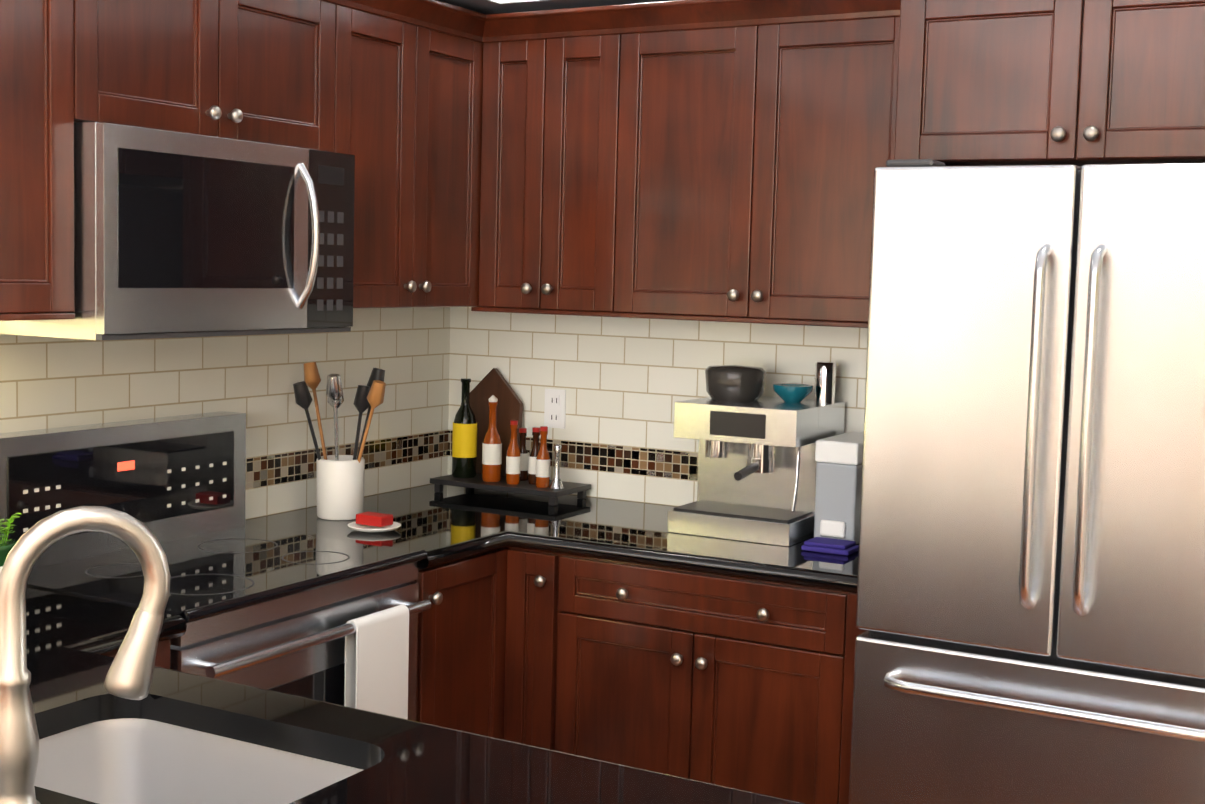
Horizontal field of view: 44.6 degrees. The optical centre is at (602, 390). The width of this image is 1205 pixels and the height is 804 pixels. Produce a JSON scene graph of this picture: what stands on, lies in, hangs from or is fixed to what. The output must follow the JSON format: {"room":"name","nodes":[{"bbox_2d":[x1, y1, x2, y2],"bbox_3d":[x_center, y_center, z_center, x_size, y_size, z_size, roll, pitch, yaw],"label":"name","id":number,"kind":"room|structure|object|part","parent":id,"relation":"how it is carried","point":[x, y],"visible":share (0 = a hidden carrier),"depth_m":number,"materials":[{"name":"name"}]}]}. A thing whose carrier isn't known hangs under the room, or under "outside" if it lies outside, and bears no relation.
{"room":"kitchen","nodes":[
{"label":"kitchen","id":0,"kind":"room"},
{"bbox_2d":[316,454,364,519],"bbox_3d":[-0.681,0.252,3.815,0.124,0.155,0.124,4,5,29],"label":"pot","id":1,"kind":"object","parent":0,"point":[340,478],"depth_m":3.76,"materials":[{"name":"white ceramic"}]},
{"bbox_3d":[1.070,1.352,3.281,4.450,0.060,14.250,4,5,29],"label":"floor","id":2,"kind":"structure","parent":0,"visible":0},
{"bbox_2d":[0,411,430,720],"bbox_3d":[-0.847,0.684,3.208,0.668,1.185,0.744,4,5,29],"label":"range","id":3,"kind":"object","parent":2,"relation":"on","point":[330,620],"visible":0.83,"depth_m":3.16,"materials":[{"name":"silver metal"}]},
{"bbox_2d":[343,604,409,720],"bbox_3d":[-0.490,0.643,3.191,0.034,0.327,0.180,4,5,29],"label":"towel","id":4,"kind":"object","parent":3,"relation":"hanging from","point":[377,644],"depth_m":3.17,"materials":[{"name":"white fabric"}]},
{"bbox_2d":[0,0,1204,803],"bbox_3d":[-0.162,0.223,2.673,2.350,2.225,2.920,4,5,29],"label":"fitted kitchen","id":5,"kind":"object","parent":2,"relation":"on","point":[600,238],"visible":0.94,"depth_m":3.52,"materials":[{"name":"brown wood"}]},
{"bbox_2d":[0,513,20,572],"bbox_3d":[-1.167,0.310,2.679,0.194,0.198,0.194,4,5,29],"label":"plant","id":6,"kind":"object","parent":5,"relation":"on","point":[6,545],"visible":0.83,"depth_m":2.71,"materials":[{"name":"green plant"}]},
{"bbox_2d":[0,506,169,803],"bbox_3d":[-0.664,0.315,1.780,0.200,0.360,0.196,4,5,29],"label":"gooseneck faucet","id":7,"kind":"object","parent":5,"relation":"on","point":[130,673],"visible":1,"depth_m":1.72,"materials":[{"name":"silver metal"}]},
{"bbox_2d":[0,122,354,339],"bbox_3d":[-0.913,-0.332,3.177,0.460,0.411,0.744,4,5,29],"label":"microwave","id":8,"kind":"object","parent":5,"relation":"attached to","point":[179,235],"visible":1,"depth_m":2.99,"materials":[{"name":"silver metal"}]},
{"bbox_3d":[-0.650,-0.340,3.240,0.062,0.321,0.018,4,5,29],"label":"microwave handle","id":9,"kind":"part","parent":8,"relation":"part of","materials":[{"name":"silver metal"}]},
{"bbox_2d":[0,705,436,803],"bbox_3d":[-0.594,0.625,1.977,0.600,0.203,0.420,4,5,29],"label":"sink basin","id":10,"kind":"object","parent":5,"relation":"in","point":[116,756],"depth_m":2.18,"materials":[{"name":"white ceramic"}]},
{"bbox_2d":[293,362,385,519],"bbox_3d":[-0.665,0.130,3.800,0.245,0.400,0.234,4,5,29],"label":"utensil crock","id":11,"kind":"object","parent":5,"relation":"on","point":[340,487],"visible":0.98,"depth_m":3.77,"materials":[{"name":"white ceramic"}]},
{"bbox_2d":[347,512,400,532],"bbox_3d":[-0.566,0.327,3.640,0.133,0.040,0.133,4,5,29],"label":"dish","id":12,"kind":"object","parent":5,"relation":"on","point":[372,522],"visible":0.96,"depth_m":3.62,"materials":[{"name":"white ceramic"}]},
{"bbox_2d":[430,368,590,505],"bbox_3d":[-0.267,0.124,4.256,0.440,0.360,0.208,4,5,29],"label":"condiment riser","id":13,"kind":"object","parent":5,"relation":"on","point":[489,450],"visible":1,"depth_m":4.27,"materials":[{"name":"black wood"}]},
{"bbox_2d":[430,471,590,505],"bbox_3d":[-0.269,0.284,4.263,0.430,0.040,0.200,4,5,29],"label":"shelf","id":14,"kind":"object","parent":13,"relation":"attached to","point":[523,484],"depth_m":4.20,"materials":[{"name":"black plastic"}]},
{"bbox_2d":[0,480,1033,803],"bbox_3d":[-0.211,0.452,2.716,2.250,0.040,2.920,4,5,29],"label":"countertop","id":15,"kind":"structure","parent":5,"relation":"on","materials":[{"name":"black stone"}]},
{"bbox_2d":[544,388,566,428],"bbox_3d":[-0.140,0.053,4.311,0.070,0.114,0.008,4,5,29],"label":"outlet plate","id":16,"kind":"object","parent":5,"relation":"attached to","point":[555,399],"depth_m":4.31,"materials":[{"name":"white paint"}]},
{"bbox_2d":[667,361,844,546],"bbox_3d":[0.393,0.145,3.745,0.350,0.435,0.431,4,5,29],"label":"espresso machine","id":17,"kind":"object","parent":5,"relation":"on","point":[757,463],"visible":0.96,"depth_m":3.71,"materials":[{"name":"silver metal"}]},
{"bbox_2d":[801,537,858,555],"bbox_3d":[0.550,0.374,3.530,0.120,0.022,0.090,4,5,29],"label":"cloth","id":18,"kind":"object","parent":5,"relation":"on","point":[832,546],"visible":0.92,"depth_m":3.50,"materials":[{"name":"blue"}]},
{"bbox_2d":[814,431,863,543],"bbox_3d":[0.631,0.244,3.706,0.111,0.255,0.275,4,5,29],"label":"dispenser","id":19,"kind":"object","parent":5,"relation":"on","point":[838,458],"visible":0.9,"depth_m":3.59,"materials":[{"name":"grey plastic"}]},
{"bbox_2d":[849,159,1204,803],"bbox_3d":[1.053,0.431,3.158,0.806,1.795,0.853,4,5,29],"label":"refrigerator","id":20,"kind":"object","parent":2,"relation":"on","point":[1030,612],"visible":1,"depth_m":2.84,"materials":[{"name":"silver metal"}]},
{"bbox_3d":[1.139,-1.328,3.063,4.450,0.080,14.250,4,5,29],"label":"ceiling","id":21,"kind":"structure","parent":0,"visible":0},
{"bbox_2d":[439,0,673,14],"bbox_3d":[-1.170,-0.963,0.632,2.420,0.372,7.320,4,5,29],"label":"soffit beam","id":22,"kind":"structure","parent":21,"relation":"attached to","point":[486,7],"depth_m":3.85,"materials":[{"name":"white paint"}]}
]}

